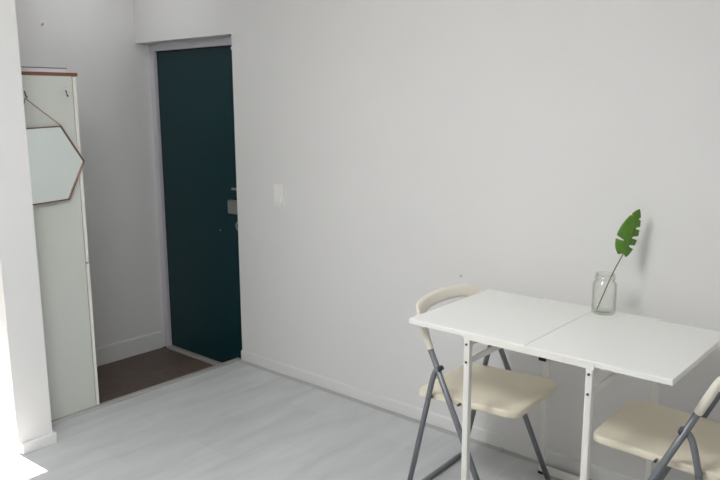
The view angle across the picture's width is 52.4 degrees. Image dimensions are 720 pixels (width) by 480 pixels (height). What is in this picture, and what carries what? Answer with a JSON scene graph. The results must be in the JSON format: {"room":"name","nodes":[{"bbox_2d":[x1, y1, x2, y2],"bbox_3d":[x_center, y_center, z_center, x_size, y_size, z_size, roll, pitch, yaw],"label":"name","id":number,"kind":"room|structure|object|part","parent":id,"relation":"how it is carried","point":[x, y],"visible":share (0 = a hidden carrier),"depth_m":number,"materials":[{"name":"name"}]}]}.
{"room":"dining area","nodes":[
{"label":"dining area","id":0,"kind":"room"},
{"bbox_2d":[0,376,6,445],"bbox_3d":[-2.061,-0.232,3.613,1.209,2.574,0.106,9,14,40],"label":"wall","id":1,"kind":"structure","parent":0,"point":[3,439],"depth_m":3.39,"materials":[{"name":"white paint"}]},
{"bbox_2d":[0,0,51,454],"bbox_3d":[-2.562,-0.013,2.030,0.120,2.420,3.283,9,14,40],"label":"wall","id":2,"kind":"structure","parent":0,"point":[23,366],"depth_m":3.22,"materials":[{"name":"white paint"}]},
{"bbox_2d":[0,446,12,455],"bbox_3d":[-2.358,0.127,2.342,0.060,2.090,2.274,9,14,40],"label":"baseboard","id":3,"kind":"structure","parent":2,"relation":"in","point":[4,450],"depth_m":3.35,"materials":[{"name":"white paint"}]},
{"bbox_2d":[21,430,56,454],"bbox_3d":[-1.496,0.933,3.392,0.064,0.052,0.161,9,14,40],"label":"baseboard","id":4,"kind":"structure","parent":2,"relation":"attached to","point":[49,439],"depth_m":3.37,"materials":[{"name":"white paint"}]},
{"bbox_2d":[15,0,164,348],"bbox_3d":[-1.897,-0.369,4.604,0.150,2.670,1.620,9,14,40],"label":"wall","id":5,"kind":"structure","parent":0,"point":[94,40],"depth_m":4.79,"materials":[{"name":"white paint"}]},
{"bbox_2d":[96,331,161,366],"bbox_3d":[-1.756,0.782,4.854,0.012,0.123,1.030,9,14,40],"label":"baseboard","id":6,"kind":"structure","parent":5,"relation":"attached to","point":[114,352],"depth_m":5.03,"materials":[{"name":"white paint"}]},
{"bbox_2d":[97,346,213,403],"bbox_3d":[-1.494,0.947,4.439,0.981,0.050,1.530,9,14,40],"label":"floor","id":7,"kind":"structure","parent":0,"point":[129,375],"depth_m":4.78,"materials":[{"name":"brown tile"}]},
{"bbox_2d":[21,71,99,419],"bbox_3d":[-1.854,0.079,3.877,0.932,1.865,0.432,9,14,40],"label":"cabinet","id":8,"kind":"object","parent":7,"relation":"on","point":[60,227],"visible":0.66,"depth_m":3.63,"materials":[{"name":"grey laminate"}]},
{"bbox_2d":[23,88,27,97],"bbox_3d":[-1.539,-0.677,3.370,0.026,0.047,0.036,9,14,40],"label":"hook","id":9,"kind":"object","parent":8,"relation":"attached to","point":[25,91],"visible":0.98,"depth_m":3.37,"materials":[{"name":"clear plastic"}]},
{"bbox_2d":[24,98,84,204],"bbox_3d":[-1.491,-0.418,3.455,0.016,0.498,0.415,8,13,36],"label":"mirror","id":10,"kind":"object","parent":9,"relation":"hanging from","point":[55,163],"visible":0.62,"depth_m":3.49,"materials":[{"name":"silver metal"}]},
{"bbox_3d":[-1.494,-0.594,3.412,0.008,0.140,0.210,8,15,36],"label":"hanging cord","id":11,"kind":"part","parent":10,"relation":"part of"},
{"bbox_2d":[21,66,66,72],"bbox_3d":[-1.654,-0.814,3.510,0.306,0.022,0.363,9,14,40],"label":"flat box","id":12,"kind":"object","parent":8,"relation":"on","point":[31,69],"visible":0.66,"depth_m":3.46,"materials":[{"name":"white cardboard"}]},
{"bbox_3d":[-1.654,-0.823,3.508,0.306,0.004,0.363,9,14,40],"label":"box lid","id":13,"kind":"part","parent":12,"relation":"part of","materials":[{"name":"white cardboard"}]},
{"bbox_2d":[62,87,68,96],"bbox_3d":[-1.408,-0.711,3.517,0.026,0.047,0.036,9,14,40],"label":"hook","id":14,"kind":"object","parent":8,"relation":"attached to","point":[65,90],"visible":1,"depth_m":3.52,"materials":[{"name":"clear plastic"}]},
{"bbox_3d":[-1.555,-0.367,3.778,0.449,0.917,0.017,9,14,40],"label":"cabinet door","id":15,"kind":"part","parent":8,"relation":"part of","materials":[{"name":"white wood"}]},
{"bbox_3d":[-1.551,0.540,3.948,0.449,0.906,0.017,9,14,40],"label":"cabinet door","id":16,"kind":"part","parent":8,"relation":"part of","materials":[{"name":"white wood"}]},
{"bbox_2d":[0,360,592,479],"bbox_3d":[-0.378,1.443,1.272,4.900,0.180,4.600,9,14,40],"label":"floor","id":17,"kind":"structure","parent":0,"point":[237,420],"depth_m":3.45,"materials":[{"name":"pale grey wood laminate"}]},
{"bbox_2d":[52,359,240,423],"bbox_3d":[-1.180,0.835,4.034,0.018,0.006,1.370,9,14,40],"label":"trim","id":18,"kind":"structure","parent":17,"relation":"on","point":[190,376],"depth_m":4.00,"materials":[{"name":"wood"}]},
{"bbox_2d":[407,283,556,479],"bbox_3d":[0.493,0.628,2.918,0.472,0.811,0.492,8,13,38],"label":"folding chair","id":19,"kind":"object","parent":17,"relation":"on","point":[506,393],"visible":0.77,"depth_m":2.87,"materials":[{"name":"beige plastic"}]},
{"bbox_3d":[0.242,0.751,2.859,0.159,0.574,0.021,8,13,38],"label":"leg","id":20,"kind":"part","parent":19,"relation":"part of","materials":[{"name":"grey metal"}]},
{"bbox_3d":[0.299,0.483,2.750,0.021,0.021,0.026,10,14,42],"label":"pivot knob","id":21,"kind":"part","parent":19,"relation":"part of","materials":[{"name":"black plastic"}]},
{"bbox_3d":[0.363,0.293,2.960,0.143,0.168,0.492,8,13,38],"label":"backrest","id":22,"kind":"part","parent":19,"relation":"part of","materials":[{"name":"beige plastic"}]},
{"bbox_3d":[0.372,0.714,2.732,0.335,0.698,0.022,8,13,38],"label":"leg","id":23,"kind":"part","parent":19,"relation":"part of","materials":[{"name":"grey metal"}]},
{"bbox_3d":[0.517,0.687,3.197,0.159,0.574,0.021,8,13,38],"label":"leg","id":24,"kind":"part","parent":19,"relation":"part of","materials":[{"name":"grey metal"}]},
{"bbox_3d":[0.510,0.587,2.897,0.428,0.041,0.400,8,13,38],"label":"seat","id":25,"kind":"part","parent":19,"relation":"part of","materials":[{"name":"beige plastic"}]},
{"bbox_3d":[0.661,0.646,3.088,0.335,0.698,0.022,8,13,38],"label":"leg","id":26,"kind":"part","parent":19,"relation":"part of","materials":[{"name":"grey metal"}]},
{"bbox_2d":[409,289,719,479],"bbox_3d":[0.743,0.683,2.696,0.943,0.781,0.640,9,14,40],"label":"folding table","id":27,"kind":"object","parent":17,"relation":"on","point":[657,351],"visible":0.95,"depth_m":2.53,"materials":[{"name":"white laminate"}]},
{"bbox_3d":[0.378,0.707,2.611,0.023,0.753,0.023,9,14,40],"label":"leg","id":28,"kind":"part","parent":27,"relation":"part of","materials":[{"name":"white metal"}]},
{"bbox_3d":[0.577,0.342,2.779,0.012,0.099,0.590,9,14,40],"label":"rail","id":29,"kind":"part","parent":27,"relation":"part of","materials":[{"name":"white metal"}]},
{"bbox_3d":[0.539,0.360,2.389,0.470,0.023,0.003,9,14,40],"label":"rail","id":30,"kind":"part","parent":27,"relation":"part of","materials":[{"name":"white metal"}]},
{"bbox_3d":[0.778,0.620,3.067,0.023,0.753,0.023,9,14,40],"label":"leg","id":31,"kind":"part","parent":27,"relation":"part of","materials":[{"name":"white metal"}]},
{"bbox_3d":[0.948,1.004,2.991,0.422,0.028,0.020,9,14,40],"label":"floor rail","id":32,"kind":"part","parent":27,"relation":"part of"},
{"bbox_3d":[0.713,0.759,2.326,0.023,0.753,0.023,9,14,40],"label":"leg","id":33,"kind":"part","parent":27,"relation":"part of","materials":[{"name":"white metal"}]},
{"bbox_3d":[0.917,0.275,2.821,0.464,0.019,0.028,9,14,40],"label":"rail","id":34,"kind":"part","parent":27,"relation":"part of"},
{"bbox_3d":[0.913,0.394,2.493,0.012,0.099,0.590,9,14,40],"label":"rail","id":35,"kind":"part","parent":27,"relation":"part of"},
{"bbox_3d":[1.115,0.672,2.781,0.023,0.753,0.023,9,14,40],"label":"leg","id":36,"kind":"part","parent":27,"relation":"part of","materials":[{"name":"white metal"}]},
{"bbox_3d":[0.915,0.199,2.742,0.087,0.151,0.087,9,14,40],"label":"glass jar","id":37,"kind":"object","parent":27,"relation":"on","visible":0},
{"bbox_2d":[597,209,640,309],"bbox_3d":[0.968,0.075,2.735,0.156,0.379,0.026,-1,11,-4],"label":"monstera leaf","id":38,"kind":"object","parent":37,"relation":"in","point":[627,230],"visible":1,"depth_m":2.72,"materials":[{"name":"green plant"}]},
{"bbox_3d":[0.936,0.157,2.740,0.090,0.216,0.006,0,11,1],"label":"stem","id":39,"kind":"part","parent":38,"relation":"part of","materials":[{"name":"green plant"}]},
{"bbox_3d":[0.997,-0.025,2.719,0.096,0.177,0.024,-1,11,-4],"label":"blade","id":40,"kind":"part","parent":38,"relation":"part of","materials":[{"name":"green plant"}]},
{"bbox_2d":[593,376,719,479],"bbox_3d":[1.075,0.710,2.467,0.472,0.811,0.492,8,14,39],"label":"folding chair","id":41,"kind":"object","parent":17,"relation":"on","point":[670,438],"visible":1,"depth_m":2.43,"materials":[{"name":"beige plastic"}]},
{"bbox_3d":[0.905,0.789,2.319,0.335,0.698,0.022,8,14,39],"label":"leg","id":42,"kind":"part","parent":41,"relation":"part of","materials":[{"name":"grey metal"}]},
{"bbox_3d":[0.978,0.579,2.221,0.021,0.021,0.026,7,13,34],"label":"pivot knob","id":43,"kind":"part","parent":41,"relation":"part of","materials":[{"name":"grey metal"}]},
{"bbox_3d":[1.199,0.722,2.671,0.335,0.698,0.022,8,14,39],"label":"leg","id":44,"kind":"part","parent":41,"relation":"part of","materials":[{"name":"grey metal"}]},
{"bbox_3d":[1.048,0.866,2.229,0.159,0.574,0.021,8,14,39],"label":"leg","id":45,"kind":"part","parent":41,"relation":"part of","materials":[{"name":"grey metal"}]},
{"bbox_3d":[1.200,0.412,2.306,0.143,0.168,0.492,8,14,39],"label":"backrest","id":46,"kind":"part","parent":41,"relation":"part of","materials":[{"name":"beige plastic"}]},
{"bbox_2d":[133,0,719,479],"bbox_3d":[0.832,-0.137,3.169,6.181,2.620,0.250,9,14,40],"label":"wall","id":47,"kind":"structure","parent":0,"point":[415,147],"depth_m":3.28,"materials":[{"name":"white paint"}]},
{"bbox_2d":[149,36,231,345],"bbox_3d":[-1.007,-0.217,4.785,1.001,2.108,0.070,9,14,40],"label":"door frame","id":48,"kind":"structure","parent":47,"relation":"attached to","point":[221,41],"depth_m":5.00,"materials":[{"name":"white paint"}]},
{"bbox_2d":[167,345,221,364],"bbox_3d":[-1.020,0.811,4.978,0.869,0.014,0.092,9,14,40],"label":"door sill","id":49,"kind":"structure","parent":47,"relation":"attached to","point":[172,347],"depth_m":5.05,"materials":[{"name":"grey metal"}]},
{"bbox_2d":[156,45,241,362],"bbox_3d":[-1.028,-0.201,4.787,0.872,2.043,0.080,9,14,40],"label":"door","id":50,"kind":"structure","parent":47,"relation":"in","point":[196,101],"depth_m":4.78,"materials":[{"name":"teal paint"}]},
{"bbox_2d":[274,184,283,205],"bbox_3d":[-0.458,-0.252,4.103,0.076,0.120,0.017,9,14,40],"label":"light switch","id":51,"kind":"object","parent":47,"relation":"attached to","point":[278,189],"visible":1,"depth_m":4.09,"materials":[{"name":"white plastic"}]},
{"bbox_2d":[238,350,637,479],"bbox_3d":[1.122,0.997,2.954,4.900,0.062,0.012,9,14,40],"label":"baseboard","id":52,"kind":"structure","parent":47,"relation":"attached to","point":[555,459],"depth_m":3.61,"materials":[{"name":"white paint"}]}
]}

